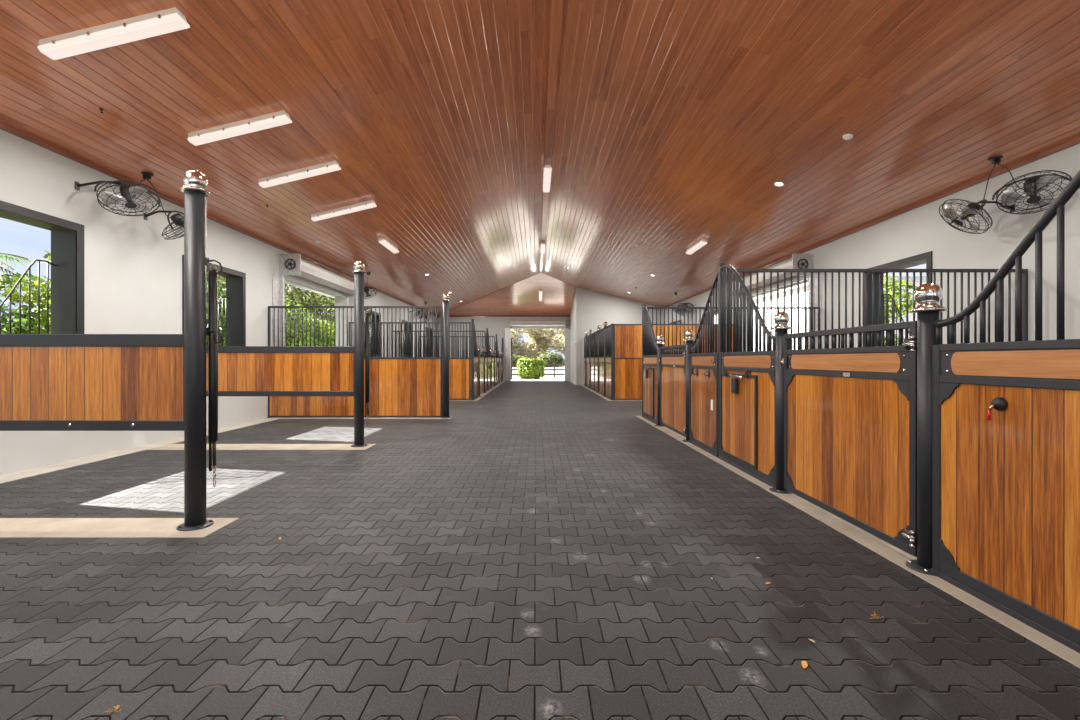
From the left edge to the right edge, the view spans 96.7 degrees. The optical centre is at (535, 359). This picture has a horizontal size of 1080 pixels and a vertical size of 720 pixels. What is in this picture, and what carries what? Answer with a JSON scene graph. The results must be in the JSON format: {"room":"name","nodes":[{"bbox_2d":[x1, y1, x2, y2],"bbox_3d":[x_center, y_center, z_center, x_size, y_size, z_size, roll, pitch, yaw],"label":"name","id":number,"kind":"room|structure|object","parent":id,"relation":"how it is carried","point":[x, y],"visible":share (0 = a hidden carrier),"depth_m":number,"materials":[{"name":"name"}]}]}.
{"room":"farm building","nodes":[
{"label":"farm building","id":0,"kind":"room"},
{"bbox_2d":[0,129,435,474],"bbox_3d":[-5.890,-0.640,12.300,0.300,3.780,31.800,0,0,0],"label":"wall","id":1,"kind":"structure","parent":0,"point":[133,275],"depth_m":6.68,"materials":[{"name":"white paint"}]},
{"bbox_2d":[0,200,83,333],"bbox_3d":[-5.885,-0.900,5.240,0.330,1.600,1.680,0,0,0],"label":"window","id":2,"kind":"structure","parent":1,"relation":"in","point":[67,237],"depth_m":5.99,"materials":[{"name":"metal"}]},
{"bbox_2d":[0,334,183,430],"bbox_3d":[-4.175,0.170,3.590,3.131,0.720,0.066,0,0,0],"label":"divider","id":3,"kind":"object","parent":1,"relation":"attached to","point":[49,382],"visible":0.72,"depth_m":3.58,"materials":[{"name":"brown wood"}]},
{"bbox_2d":[75,178,160,215],"bbox_3d":[-5.301,-2.226,6.230,0.663,0.636,0.812,0,0,22],"label":"wall fan","id":4,"kind":"object","parent":1,"relation":"attached to","point":[128,191],"visible":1,"depth_m":6.16,"materials":[{"name":"metal"}]},
{"bbox_2d":[0,419,277,483],"bbox_3d":[-5.562,1.271,3.250,0.355,0.058,13.700,0,0,0],"label":"trim","id":5,"kind":"structure","parent":1,"relation":"attached to","point":[14,476],"depth_m":6.08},
{"bbox_2d":[144,179,183,239],"bbox_3d":[-5.285,-2.141,7.059,0.708,0.803,0.682,0,0,-44],"label":"wall fan","id":6,"kind":"object","parent":1,"relation":"attached to","point":[178,220],"visible":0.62,"depth_m":7.00,"materials":[{"name":"metal"}]},
{"bbox_2d":[182,255,245,345],"bbox_3d":[-5.885,-0.900,8.625,0.330,1.600,1.670,0,0,0],"label":"window","id":7,"kind":"structure","parent":1,"relation":"in","point":[235,297],"depth_m":9.37,"materials":[{"name":"metal"}]},
{"bbox_2d":[0,122,437,316],"bbox_3d":[-5.725,-2.510,12.150,0.030,0.080,31.500,0,0,0],"label":"trim","id":8,"kind":"structure","parent":1,"relation":"attached to","point":[3,126],"depth_m":6.65,"materials":[{"name":"brown wood"}]},
{"bbox_2d":[206,346,353,395],"bbox_3d":[-4.175,0.170,6.920,3.131,0.720,0.060,0,0,0],"label":"divider","id":9,"kind":"object","parent":1,"relation":"attached to","point":[242,370],"visible":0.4,"depth_m":6.90,"materials":[{"name":"brown wood"}]},
{"bbox_2d":[285,281,334,297],"bbox_3d":[-6.470,-2.250,12.300,0.860,0.320,33.400,0,0,0],"label":"trim","id":10,"kind":"structure","parent":1,"relation":"attached to","point":[286,282],"depth_m":14.49,"materials":[{"name":"white paint"}]},
{"bbox_2d":[272,254,353,345],"bbox_3d":[-5.505,-0.560,12.575,0.470,3.620,4.250,0,0,0],"label":"roller door","id":11,"kind":"structure","parent":1,"relation":"in","point":[292,268],"depth_m":11.10,"materials":[{"name":"metal"}]},
{"bbox_2d":[285,260,353,297],"bbox_3d":[-5.510,-2.070,12.575,0.420,0.481,3.610,0,0,0],"label":"curtain","id":12,"kind":"object","parent":11,"relation":"hanging from","point":[305,273],"depth_m":12.04,"materials":[{"name":"metal"}]},
{"bbox_2d":[264,417,451,418],"bbox_3d":[-3.780,1.272,10.275,3.920,0.056,0.350,0,0,0],"label":"trim","id":13,"kind":"structure","parent":1,"relation":"attached to","point":[272,417],"depth_m":10.12,"materials":[{"name":"concrete"}]},
{"bbox_2d":[267,306,442,417],"bbox_3d":[-3.873,0.052,10.290,3.735,2.395,0.100,0,0,0],"label":"wall","id":14,"kind":"structure","parent":13,"relation":"on","point":[399,386],"depth_m":10.27,"materials":[{"name":"brown wood"}]},
{"bbox_2d":[441,294,450,417],"bbox_3d":[-1.930,-0.080,10.290,0.230,2.660,0.230,0,0,0],"label":"post","id":15,"kind":"object","parent":13,"relation":"on","point":[445,297],"visible":1,"depth_m":10.23,"materials":[{"name":"black metal"}]},
{"bbox_2d":[364,274,377,298],"bbox_3d":[-5.357,-2.261,14.999,0.784,0.707,0.626,0,0,0],"label":"wall fan","id":16,"kind":"object","parent":1,"relation":"attached to","point":[367,290],"visible":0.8,"depth_m":14.96,"materials":[{"name":"metal"}]},
{"bbox_2d":[365,309,380,356],"bbox_3d":[-5.885,-0.900,16.900,0.330,1.600,1.600,0,0,0],"label":"window","id":17,"kind":"structure","parent":1,"relation":"in","point":[373,312],"depth_m":17.60,"materials":[{"name":"metal"}]},
{"bbox_2d":[402,320,411,356],"bbox_3d":[-5.885,-0.900,21.300,0.330,1.600,1.600,0,0,0],"label":"window","id":18,"kind":"structure","parent":1,"relation":"in","point":[402,320],"depth_m":22.00,"materials":[{"name":"metal"}]},
{"bbox_2d":[437,317,569,380],"bbox_3d":[0.235,-0.640,28.050,11.950,3.780,0.300,0,0,0],"label":"wall","id":19,"kind":"structure","parent":0,"point":[495,325],"depth_m":27.90,"materials":[{"name":"white paint"}]},
{"bbox_2d":[438,316,569,316],"bbox_3d":[-1.883,-2.510,27.885,7.715,0.080,0.030,0,0,0],"label":"trim","id":20,"kind":"structure","parent":19,"relation":"attached to","point":[438,316],"depth_m":27.87,"materials":[{"name":"brown wood"}]},
{"bbox_2d":[505,319,569,380],"bbox_3d":[0.100,-0.540,27.665,3.800,3.580,0.470,0,0,0],"label":"roller door","id":21,"kind":"structure","parent":19,"relation":"in","point":[514,324],"depth_m":27.84,"materials":[{"name":"metal"}]},
{"bbox_2d":[510,320,564,328],"bbox_3d":[0.100,-2.030,27.670,3.160,0.481,0.420,0,0,0],"label":"curtain","id":22,"kind":"object","parent":21,"relation":"hanging from","point":[514,324],"depth_m":27.54,"materials":[{"name":"metal"}]},
{"bbox_2d":[0,381,1079,719],"bbox_3d":[0.235,1.350,12.300,12.550,0.200,31.800,0,0,0],"label":"floor","id":23,"kind":"structure","parent":0,"point":[537,550],"depth_m":2.52,"materials":[{"name":"rubber"}]},
{"bbox_2d":[0,518,238,537],"bbox_3d":[-3.857,1.272,3.565,3.055,0.056,0.410,0,0,0],"label":"trim","id":24,"kind":"structure","parent":23,"relation":"on","point":[9,527],"depth_m":3.53,"materials":[{"name":"concrete"}]},
{"bbox_2d":[176,170,213,530],"bbox_3d":[-2.549,-0.080,3.593,0.230,2.660,0.230,0,0,0],"label":"post","id":25,"kind":"object","parent":24,"relation":"on","point":[195,192],"visible":1,"depth_m":3.54,"materials":[{"name":"black metal"}]},
{"bbox_2d":[205,257,222,273],"bbox_3d":[-2.439,-0.709,3.640,0.117,0.122,0.044,0,0,-22],"label":"hook","id":26,"kind":"object","parent":25,"relation":"attached to","point":[207,260],"visible":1,"depth_m":3.63,"materials":[{"name":"metal"}]},
{"bbox_2d":[208,264,217,486],"bbox_3d":[-2.463,0.122,3.660,0.068,1.696,0.059,0,0,0],"label":"tie","id":27,"kind":"object","parent":26,"relation":"hanging from","point":[212,276],"visible":1,"depth_m":3.64,"materials":[{"name":"black plastic"}]},
{"bbox_2d":[147,444,375,449],"bbox_3d":[-3.873,1.272,6.850,3.025,0.056,0.460,0,0,0],"label":"trim","id":28,"kind":"structure","parent":23,"relation":"on","point":[169,446],"depth_m":6.79,"materials":[{"name":"concrete"}]},
{"bbox_2d":[351,262,367,446],"bbox_3d":[-2.549,-0.080,6.920,0.230,2.660,0.230,0,0,0],"label":"post","id":29,"kind":"object","parent":28,"relation":"on","point":[359,267],"visible":1,"depth_m":6.86,"materials":[{"name":"black metal"}]},
{"bbox_3d":[-2.435,-0.709,6.961,0.108,0.122,0.062,0,0,0],"label":"hook","id":30,"kind":"object","parent":29,"relation":"attached to","visible":0},
{"bbox_2d":[365,310,369,423],"bbox_3d":[-2.459,0.122,6.990,0.068,1.696,0.059,0,0,0],"label":"tie","id":31,"kind":"object","parent":30,"relation":"hanging from","point":[367,368],"visible":1,"depth_m":6.96,"materials":[{"name":"black plastic"}]},
{"bbox_2d":[349,322,470,399],"bbox_3d":[-3.873,0.052,14.720,3.735,2.395,0.100,0,0,0],"label":"wall","id":32,"kind":"structure","parent":23,"relation":"on","point":[459,368],"depth_m":14.71,"materials":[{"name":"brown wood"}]},
{"bbox_2d":[467,381,504,400],"bbox_3d":[-1.935,1.272,21.225,0.330,0.056,13.350,0,0,0],"label":"trim","id":33,"kind":"structure","parent":32,"relation":"attached to","point":[500,383],"depth_m":17.56,"materials":[{"name":"concrete"}]},
{"bbox_2d":[471,319,473,399],"bbox_3d":[-1.945,0.005,14.720,0.110,2.490,0.110,0,0,0],"label":"square post","id":34,"kind":"object","parent":33,"relation":"on","point":[472,320],"visible":0.9,"depth_m":14.68,"materials":[{"name":"black metal"}]},
{"bbox_2d":[474,324,478,399],"bbox_3d":[-1.916,0.040,15.451,0.106,2.421,1.389,0,0,0],"label":"panel","id":35,"kind":"object","parent":33,"relation":"on","point":[476,358],"visible":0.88,"depth_m":15.35,"materials":[{"name":"brown wood"}]},
{"bbox_2d":[481,347,485,392],"bbox_3d":[-1.945,0.398,17.890,0.216,1.704,0.216,0,0,0],"label":"post","id":36,"kind":"object","parent":33,"relation":"on","point":[483,348],"visible":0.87,"depth_m":17.85,"materials":[{"name":"metal"}]},
{"bbox_2d":[480,353,485,393],"bbox_3d":[-1.922,0.484,17.052,0.095,1.441,1.629,0,0,0],"label":"gate","id":37,"kind":"object","parent":36,"relation":"attached to","point":[482,356],"visible":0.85,"depth_m":17.23,"materials":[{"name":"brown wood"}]},
{"bbox_2d":[485,332,487,391],"bbox_3d":[-1.940,0.072,18.509,0.058,2.356,1.130,0,0,0],"label":"panel","id":38,"kind":"object","parent":33,"relation":"on","point":[486,357],"visible":0.64,"depth_m":18.73,"materials":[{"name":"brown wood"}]},
{"bbox_2d":[488,333,490,389],"bbox_3d":[-1.916,0.040,19.831,0.106,2.421,1.389,0,0,0],"label":"panel","id":39,"kind":"object","parent":33,"relation":"on","point":[489,353],"visible":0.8,"depth_m":19.83,"materials":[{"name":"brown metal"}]},
{"bbox_2d":[497,340,498,384],"bbox_3d":[-1.916,0.040,24.231,0.106,2.421,1.389,0,0,0],"label":"panel","id":40,"kind":"object","parent":33,"relation":"on","point":[497,340],"visible":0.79,"depth_m":24.13,"materials":[{"name":"brown metal"}]},
{"bbox_2d":[393,331,485,357],"bbox_3d":[-3.873,0.052,19.100,3.735,2.395,0.100,0,0,0],"label":"wall","id":41,"kind":"structure","parent":23,"relation":"on","point":[393,331],"depth_m":19.09,"materials":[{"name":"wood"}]},
{"bbox_2d":[419,336,494,357],"bbox_3d":[-3.873,0.052,23.500,3.735,2.395,0.100,0,0,0],"label":"wall","id":42,"kind":"structure","parent":23,"relation":"on","point":[419,336],"depth_m":23.49,"materials":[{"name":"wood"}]},
{"bbox_2d":[614,324,732,399],"bbox_3d":[4.295,0.080,14.720,3.830,2.340,0.100,0,0,0],"label":"wall","id":43,"kind":"structure","parent":23,"relation":"on","point":[627,337],"depth_m":14.71,"materials":[{"name":"brown wood"}]},
{"bbox_2d":[581,385,616,400],"bbox_3d":[2.320,1.272,19.000,0.280,0.056,8.900,0,0,0],"label":"trim","id":44,"kind":"structure","parent":43,"relation":"attached to","point":[581,385],"depth_m":17.06,"materials":[{"name":"concrete"}]},
{"bbox_2d":[589,330,591,388],"bbox_3d":[2.340,-0.012,20.550,0.180,2.524,0.180,0,0,0],"label":"post","id":45,"kind":"object","parent":44,"relation":"on","point":[590,331],"visible":0.73,"depth_m":20.55,"materials":[{"name":"metal"}]},
{"bbox_2d":[586,335,588,387],"bbox_3d":[2.335,0.080,21.400,0.058,2.340,1.611,0,0,0],"label":"gate","id":46,"kind":"object","parent":45,"relation":"attached to","point":[587,336],"visible":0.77,"depth_m":21.68,"materials":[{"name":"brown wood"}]},
{"bbox_2d":[590,333,593,390],"bbox_3d":[2.335,0.080,19.825,0.058,2.340,1.361,0,0,0],"label":"panel","id":47,"kind":"object","parent":44,"relation":"on","point":[591,334],"visible":0.82,"depth_m":19.82,"materials":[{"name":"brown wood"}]},
{"bbox_2d":[594,331,597,391],"bbox_3d":[2.335,0.080,18.475,0.058,2.340,1.161,0,0,0],"label":"panel","id":48,"kind":"object","parent":44,"relation":"on","point":[596,332],"visible":0.73,"depth_m":18.48,"materials":[{"name":"brown wood"}]},
{"bbox_2d":[603,322,607,396],"bbox_3d":[2.340,-0.012,16.150,0.180,2.524,0.180,0,0,0],"label":"post","id":49,"kind":"object","parent":44,"relation":"on","point":[605,323],"visible":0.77,"depth_m":16.12,"materials":[{"name":"metal"}]},
{"bbox_2d":[598,328,603,395],"bbox_3d":[2.335,0.080,17.000,0.058,2.340,1.611,0,0,0],"label":"gate","id":50,"kind":"object","parent":49,"relation":"attached to","point":[601,331],"visible":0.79,"depth_m":17.12,"materials":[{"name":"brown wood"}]},
{"bbox_2d":[605,325,610,399],"bbox_3d":[2.335,0.080,15.435,0.058,2.340,1.341,0,0,0],"label":"panel","id":51,"kind":"object","parent":44,"relation":"on","point":[607,328],"visible":0.78,"depth_m":15.43,"materials":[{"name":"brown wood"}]},
{"bbox_2d":[611,323,613,399],"bbox_3d":[2.340,0.075,14.700,0.110,2.350,0.110,0,0,0],"label":"square post","id":52,"kind":"object","parent":44,"relation":"on","point":[612,324],"visible":0.94,"depth_m":14.67,"materials":[{"name":"black metal"}]},
{"bbox_2d":[647,307,817,353],"bbox_3d":[4.315,0.052,10.480,3.790,2.395,0.100,0,0,0],"label":"wall","id":53,"kind":"structure","parent":23,"relation":"on","point":[648,308],"depth_m":10.47,"materials":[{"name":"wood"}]},
{"bbox_2d":[726,269,1027,351],"bbox_3d":[4.315,0.052,6.080,3.790,2.395,0.100,0,0,0],"label":"railing","id":54,"kind":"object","parent":23,"relation":"on","point":[866,271],"depth_m":6.07,"materials":[{"name":"black metal"}]},
{"bbox_2d":[636,416,1079,667],"bbox_3d":[2.330,1.272,3.510,0.260,0.056,14.220,0,0,0],"label":"trim","id":55,"kind":"structure","parent":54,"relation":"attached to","point":[888,551],"depth_m":3.06,"materials":[{"name":"concrete"}]},
{"bbox_2d":[642,305,656,423],"bbox_3d":[2.306,0.040,9.759,0.106,2.421,1.369,0,0,0],"label":"panel","id":56,"kind":"object","parent":55,"relation":"on","point":[649,358],"visible":0.89,"depth_m":9.85,"materials":[{"name":"brown wood"}]},
{"bbox_2d":[654,335,664,425],"bbox_3d":[2.335,0.398,9.020,0.216,1.704,0.216,0,0,0],"label":"post","id":57,"kind":"object","parent":55,"relation":"on","point":[660,339],"visible":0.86,"depth_m":8.99,"materials":[{"name":"metal"}]},
{"bbox_2d":[682,330,694,441],"bbox_3d":[2.335,0.398,7.300,0.216,1.704,0.216,0,0,0],"label":"post","id":58,"kind":"object","parent":55,"relation":"on","point":[689,334],"visible":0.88,"depth_m":7.27,"materials":[{"name":"metal"}]},
{"bbox_2d":[658,344,685,436],"bbox_3d":[2.312,0.484,8.152,0.095,1.441,1.659,0,0,0],"label":"gate","id":59,"kind":"object","parent":58,"relation":"attached to","point":[673,364],"visible":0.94,"depth_m":8.10,"materials":[{"name":"brown wood"}]},
{"bbox_2d":[688,273,717,456],"bbox_3d":[2.330,0.069,6.676,0.058,2.362,1.140,0,0,0],"label":"panel","id":60,"kind":"object","parent":55,"relation":"on","point":[703,422],"visible":0.93,"depth_m":6.57,"materials":[{"name":"brown wood"}]},
{"bbox_2d":[717,263,725,457],"bbox_3d":[2.355,0.020,6.080,0.110,2.460,0.110,0,0,0],"label":"square post","id":61,"kind":"object","parent":55,"relation":"on","point":[720,264],"visible":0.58,"depth_m":6.07,"materials":[{"name":"black metal"}]},
{"bbox_2d":[719,264,775,487],"bbox_3d":[2.306,0.040,5.324,0.106,2.421,1.438,0,0,0],"label":"panel","id":62,"kind":"object","parent":55,"relation":"on","point":[747,378],"visible":0.92,"depth_m":5.25,"materials":[{"name":"brown wood"}]},
{"bbox_2d":[769,312,792,493],"bbox_3d":[2.330,0.398,4.550,0.216,1.704,0.216,0,0,0],"label":"post","id":63,"kind":"object","parent":55,"relation":"on","point":[781,319],"visible":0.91,"depth_m":4.51,"materials":[{"name":"metal"}]},
{"bbox_2d":[905,283,947,575],"bbox_3d":[2.335,0.398,2.857,0.216,1.704,0.216,0,0,0],"label":"post","id":64,"kind":"object","parent":55,"relation":"on","point":[927,296],"visible":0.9,"depth_m":2.83,"materials":[{"name":"metal"}]},
{"bbox_2d":[779,321,916,556],"bbox_3d":[2.312,0.484,3.696,0.095,1.441,1.632,0,0,0],"label":"gate","id":65,"kind":"object","parent":64,"relation":"attached to","point":[850,414],"visible":0.98,"depth_m":3.47,"materials":[{"name":"brown wood"}]},
{"bbox_2d":[930,170,1079,652],"bbox_3d":[2.330,0.064,2.224,0.058,2.373,1.157,0,0,0],"label":"panel","id":66,"kind":"object","parent":55,"relation":"on","point":[1006,487],"visible":0.99,"depth_m":2.33,"materials":[{"name":"brown wood"}]},
{"bbox_2d":[986,397,1007,419],"bbox_3d":[2.294,0.246,2.395,0.054,0.117,0.068,0,0,0],"label":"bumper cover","id":67,"kind":"object","parent":66,"relation":"attached to","point":[998,403],"visible":1,"depth_m":2.38,"materials":[{"name":"black plastic"}]},
{"bbox_2d":[0,0,1079,315],"bbox_3d":[0.235,-3.305,12.150,12.450,1.550,31.500,0,0,0],"label":"ceiling","id":68,"kind":"structure","parent":0,"point":[677,123],"depth_m":6.30,"materials":[{"name":"brown wood"}]},
{"bbox_2d":[37,7,189,59],"bbox_3d":[-3.798,-2.935,4.330,1.252,0.402,0.178,0,0,0],"label":"ceiling light","id":69,"kind":"object","parent":68,"relation":"attached to","point":[169,20],"visible":1,"depth_m":4.27,"materials":[{"name":"white plastic"}]},
{"bbox_2d":[187,110,291,145],"bbox_3d":[-3.764,-2.943,6.112,1.252,0.402,0.178,0,0,0],"label":"ceiling light","id":70,"kind":"object","parent":68,"relation":"attached to","point":[275,119],"visible":1,"depth_m":6.05,"materials":[{"name":"white plastic"}]},
{"bbox_2d":[259,160,340,187],"bbox_3d":[-3.755,-2.945,7.641,1.252,0.402,0.178,0,0,0],"label":"ceiling light","id":71,"kind":"object","parent":68,"relation":"attached to","point":[332,166],"visible":1,"depth_m":7.58,"materials":[{"name":"white plastic"}]},
{"bbox_2d":[311,200,376,221],"bbox_3d":[-3.793,-2.936,9.479,1.252,0.402,0.178,0,0,0],"label":"ceiling light","id":72,"kind":"object","parent":68,"relation":"attached to","point":[352,208],"visible":1,"depth_m":9.41,"materials":[{"name":"white plastic"}]},
{"bbox_2d":[378,237,398,253],"bbox_3d":[-3.793,-2.939,12.400,0.180,0.134,1.240,0,0,0],"label":"ceiling light","id":73,"kind":"object","parent":68,"relation":"attached to","point":[383,241],"visible":1,"depth_m":12.22,"materials":[{"name":"white plastic"}]},
{"bbox_2d":[540,0,563,272],"bbox_3d":[0.235,-3.950,9.050,0.132,0.080,25.300,0,0,0],"label":"trim","id":74,"kind":"structure","parent":68,"relation":"attached to","point":[556,5],"depth_m":6.88,"materials":[{"name":"brown wood"}]},
{"bbox_2d":[543,164,551,191],"bbox_3d":[0.235,-3.854,10.260,0.178,0.112,1.300,0,0,0],"label":"ceiling light","id":75,"kind":"object","parent":74,"relation":"attached to","point":[547,170],"visible":1,"depth_m":10.04,"materials":[{"name":"white plastic"}]},
{"bbox_2d":[686,239,706,254],"bbox_3d":[4.203,-2.953,12.600,0.180,0.134,1.240,0,0,0],"label":"ceiling light","id":76,"kind":"object","parent":68,"relation":"attached to","point":[702,242],"visible":1,"depth_m":12.43,"materials":[{"name":"white plastic"}]},
{"bbox_2d":[988,155,1002,163],"bbox_3d":[5.929,-2.563,6.187,0.160,0.072,0.160,0,0,0],"label":"outlet","id":77,"kind":"object","parent":68,"relation":"attached to","point":[994,159],"visible":1,"depth_m":6.17,"materials":[{"name":"black metal"}]},
{"bbox_2d":[570,291,575,382],"bbox_3d":[2.050,-1.136,25.750,0.150,4.772,4.300,0,0,0],"label":"wall","id":78,"kind":"structure","parent":0,"point":[573,310],"depth_m":25.97,"materials":[{"name":"white paint"}]},
{"bbox_2d":[574,341,575,384],"bbox_3d":[2.030,0.175,24.220,0.150,2.150,1.000,0,0,0],"label":"door","id":79,"kind":"structure","parent":78,"relation":"in","point":[575,341],"depth_m":23.76,"materials":[{"name":"white paint"}]},
{"bbox_2d":[576,287,662,384],"bbox_3d":[4.093,-1.147,23.525,4.235,4.794,0.150,0,0,0],"label":"wall","id":80,"kind":"structure","parent":0,"point":[593,308],"depth_m":23.45,"materials":[{"name":"white paint"}]},
{"bbox_2d":[663,143,1079,350],"bbox_3d":[6.360,-0.640,12.300,0.300,3.780,31.800,0,0,0],"label":"wall","id":81,"kind":"structure","parent":0,"point":[922,229],"depth_m":6.78,"materials":[{"name":"white paint"}]},
{"bbox_2d":[677,298,693,312],"bbox_3d":[5.814,-2.218,18.808,0.706,0.796,0.806,0,0,20],"label":"wall fan","id":82,"kind":"object","parent":81,"relation":"attached to","point":[680,304],"visible":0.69,"depth_m":18.66,"materials":[{"name":"metal"}]},
{"bbox_2d":[732,254,820,351],"bbox_3d":[5.975,-0.560,12.575,0.470,3.620,4.250,0,0,0],"label":"roller door","id":83,"kind":"structure","parent":81,"relation":"in","point":[798,261],"depth_m":10.78,"materials":[{"name":"metal"}]},
{"bbox_2d":[665,136,1079,306],"bbox_3d":[6.195,-2.510,9.925,0.030,0.080,27.050,0,0,0],"label":"trim","id":84,"kind":"structure","parent":81,"relation":"attached to","point":[1075,141],"depth_m":7.32,"materials":[{"name":"brown wood"}]},
{"bbox_2d":[863,251,931,346],"bbox_3d":[6.355,-0.900,8.310,0.330,1.600,1.580,0,0,0],"label":"window","id":85,"kind":"structure","parent":81,"relation":"in","point":[924,258],"depth_m":9.00,"materials":[{"name":"metal"}]},
{"bbox_2d":[939,163,1014,233],"bbox_3d":[5.797,-2.112,6.391,0.589,0.854,0.718,0,0,-31],"label":"wall fan","id":86,"kind":"object","parent":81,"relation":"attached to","point":[973,208],"visible":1,"depth_m":6.39,"materials":[{"name":"metal"}]},
{"bbox_2d":[992,162,1071,213],"bbox_3d":[5.875,-2.151,5.670,0.790,0.782,0.697,0,0,-43],"label":"wall fan","id":87,"kind":"object","parent":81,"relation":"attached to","point":[1033,185],"visible":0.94,"depth_m":5.61,"materials":[{"name":"metal"}]},
{"label":"outside","id":88,"kind":"structure","parent":0,"visible":0},
{"bbox_2d":[511,367,564,380],"bbox_3d":[1.000,1.410,53.100,62.000,0.280,49.800,0,0,0],"label":"apron","id":89,"kind":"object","parent":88,"point":[514,377],"visible":0.08,"depth_m":33.87,"materials":[{"name":"white concrete"}]},
{"bbox_2d":[285,284,334,326],"bbox_3d":[-14.803,-2.155,30.072,6.870,6.947,5.953,0,0,-21],"label":"shade tree","id":90,"kind":"object","parent":89,"relation":"on","point":[298,295],"visible":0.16,"depth_m":29.18,"materials":[{"name":"green plant"}]},
{"bbox_2d":[286,290,334,338],"bbox_3d":[-17.276,-2.084,35.147,7.147,6.803,5.536,0,0,-32],"label":"shade tree","id":91,"kind":"object","parent":89,"relation":"on","point":[320,314],"visible":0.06,"depth_m":35.38,"materials":[{"name":"green plant"}]},
{"bbox_2d":[516,357,545,378],"bbox_3d":[-0.333,0.620,31.334,1.947,1.497,1.746,0,0,0],"label":"round shrub","id":92,"kind":"object","parent":89,"relation":"on","point":[529,368],"visible":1,"depth_m":30.87,"materials":[{"name":"green plant"}]},
{"bbox_2d":[512,362,564,376],"bbox_3d":[-0.780,0.730,34.260,29.560,1.160,0.160,0,0,0],"label":"fence","id":93,"kind":"object","parent":89,"relation":"on","point":[553,364],"visible":0.03,"depth_m":34.18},
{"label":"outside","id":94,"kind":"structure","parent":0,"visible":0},
{"bbox_3d":[18.255,1.410,9.000,23.490,0.280,30.000,0,0,0],"label":"apron","id":95,"kind":"object","parent":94,"visible":0},
{"bbox_2d":[717,276,925,350],"bbox_3d":[14.700,-1.110,28.500,5.600,4.820,16.600,0,0,0],"label":"outbuilding","id":96,"kind":"structure","parent":95,"relation":"on","point":[910,278],"depth_m":22.57,"materials":[{"name":"paint"}]},
{"bbox_2d":[884,273,917,345],"bbox_3d":[12.214,-0.872,18.081,3.630,4.372,3.886,0,0,42],"label":"tree","id":97,"kind":"object","parent":95,"relation":"on","point":[890,286],"visible":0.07,"depth_m":16.56,"materials":[{"name":"green plant"}]},
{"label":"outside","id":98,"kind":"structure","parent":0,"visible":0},
{"bbox_3d":[0.000,1.480,40.000,120.000,0.340,140.000,0,0,0],"label":"ground","id":99,"kind":"structure","parent":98,"visible":0},
{"bbox_2d":[0,253,33,285],"bbox_3d":[-11.329,-0.493,9.537,2.054,3.627,1.938,0,0,0],"label":"palm tree","id":100,"kind":"object","parent":99,"relation":"on","point":[6,256],"visible":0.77,"depth_m":10.04,"materials":[{"name":"green plant"}]},
{"bbox_2d":[0,299,37,333],"bbox_3d":[-10.342,0.006,8.362,2.490,2.625,2.661,0,0,26],"label":"shrub","id":101,"kind":"object","parent":99,"relation":"on","point":[24,321],"visible":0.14,"depth_m":8.83,"materials":[{"name":"green plant"}]},
{"bbox_2d":[0,272,50,333],"bbox_3d":[-10.083,-0.198,9.952,2.450,3.032,3.144,0,0,21],"label":"shrub","id":102,"kind":"object","parent":99,"relation":"on","point":[5,278],"visible":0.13,"depth_m":9.44,"materials":[{"name":"green plant"}]},
{"bbox_2d":[42,250,225,304],"bbox_3d":[-14.841,-1.834,18.317,6.667,6.305,5.429,0,0,29],"label":"shade tree","id":103,"kind":"object","parent":99,"relation":"on","point":[47,255],"visible":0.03,"depth_m":17.51,"materials":[{"name":"green plant"}]},
{"bbox_2d":[206,281,225,345],"bbox_3d":[-9.851,-0.510,14.274,2.828,3.657,2.473,0,0,25],"label":"shrub","id":104,"kind":"object","parent":99,"relation":"on","point":[221,288],"visible":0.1,"depth_m":14.02,"materials":[{"name":"green plant"}]},
{"bbox_2d":[285,298,321,345],"bbox_3d":[-9.470,-0.514,18.471,2.173,3.666,3.198,0,0,0],"label":"shrub","id":105,"kind":"object","parent":99,"relation":"on","point":[287,303],"visible":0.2,"depth_m":18.11,"materials":[{"name":"green plant"}]},
{"bbox_2d":[288,309,328,345],"bbox_3d":[-10.379,-0.444,20.693,2.549,3.524,2.931,0,0,-34],"label":"shrub","id":106,"kind":"object","parent":99,"relation":"on","point":[304,316],"visible":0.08,"depth_m":20.64,"materials":[{"name":"green plant"}]},
{"bbox_2d":[309,320,333,345],"bbox_3d":[-9.896,-0.302,22.484,2.558,3.240,2.418,0,0,-3],"label":"shrub","id":107,"kind":"object","parent":99,"relation":"on","point":[320,322],"visible":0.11,"depth_m":22.19,"materials":[{"name":"green plant"}]},
{"bbox_2d":[512,354,531,366],"bbox_3d":[-3.882,0.312,80.551,7.860,3.069,2.847,0,0,0],"label":"bush","id":108,"kind":"object","parent":99,"relation":"on","point":[515,359],"visible":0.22,"depth_m":80.02,"materials":[{"name":"green plant"}]},
{"bbox_2d":[511,329,534,358],"bbox_3d":[-5.672,-5.228,88.098,11.085,13.181,8.572,0,0,0],"label":"tree","id":109,"kind":"object","parent":99,"relation":"on","point":[518,349],"visible":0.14,"depth_m":86.65,"materials":[{"name":"green plant"}]},
{"bbox_2d":[519,329,558,358],"bbox_3d":[0.371,-5.202,93.947,10.449,13.046,7.821,0,0,0],"label":"tree","id":110,"kind":"object","parent":99,"relation":"on","point":[536,341],"visible":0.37,"depth_m":92.73,"materials":[{"name":"green plant"}]},
{"bbox_2d":[538,352,564,366],"bbox_3d":[2.544,0.178,80.318,5.080,3.129,2.874,0,0,0],"label":"bush","id":111,"kind":"object","parent":99,"relation":"on","point":[550,357],"visible":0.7,"depth_m":79.63,"materials":[{"name":"green plant"}]},
{"bbox_2d":[540,329,564,361],"bbox_3d":[6.235,-5.063,88.894,11.399,13.087,7.976,0,0,0],"label":"tree","id":112,"kind":"object","parent":99,"relation":"on","point":[560,334],"visible":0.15,"depth_m":87.84,"materials":[{"name":"green plant"}]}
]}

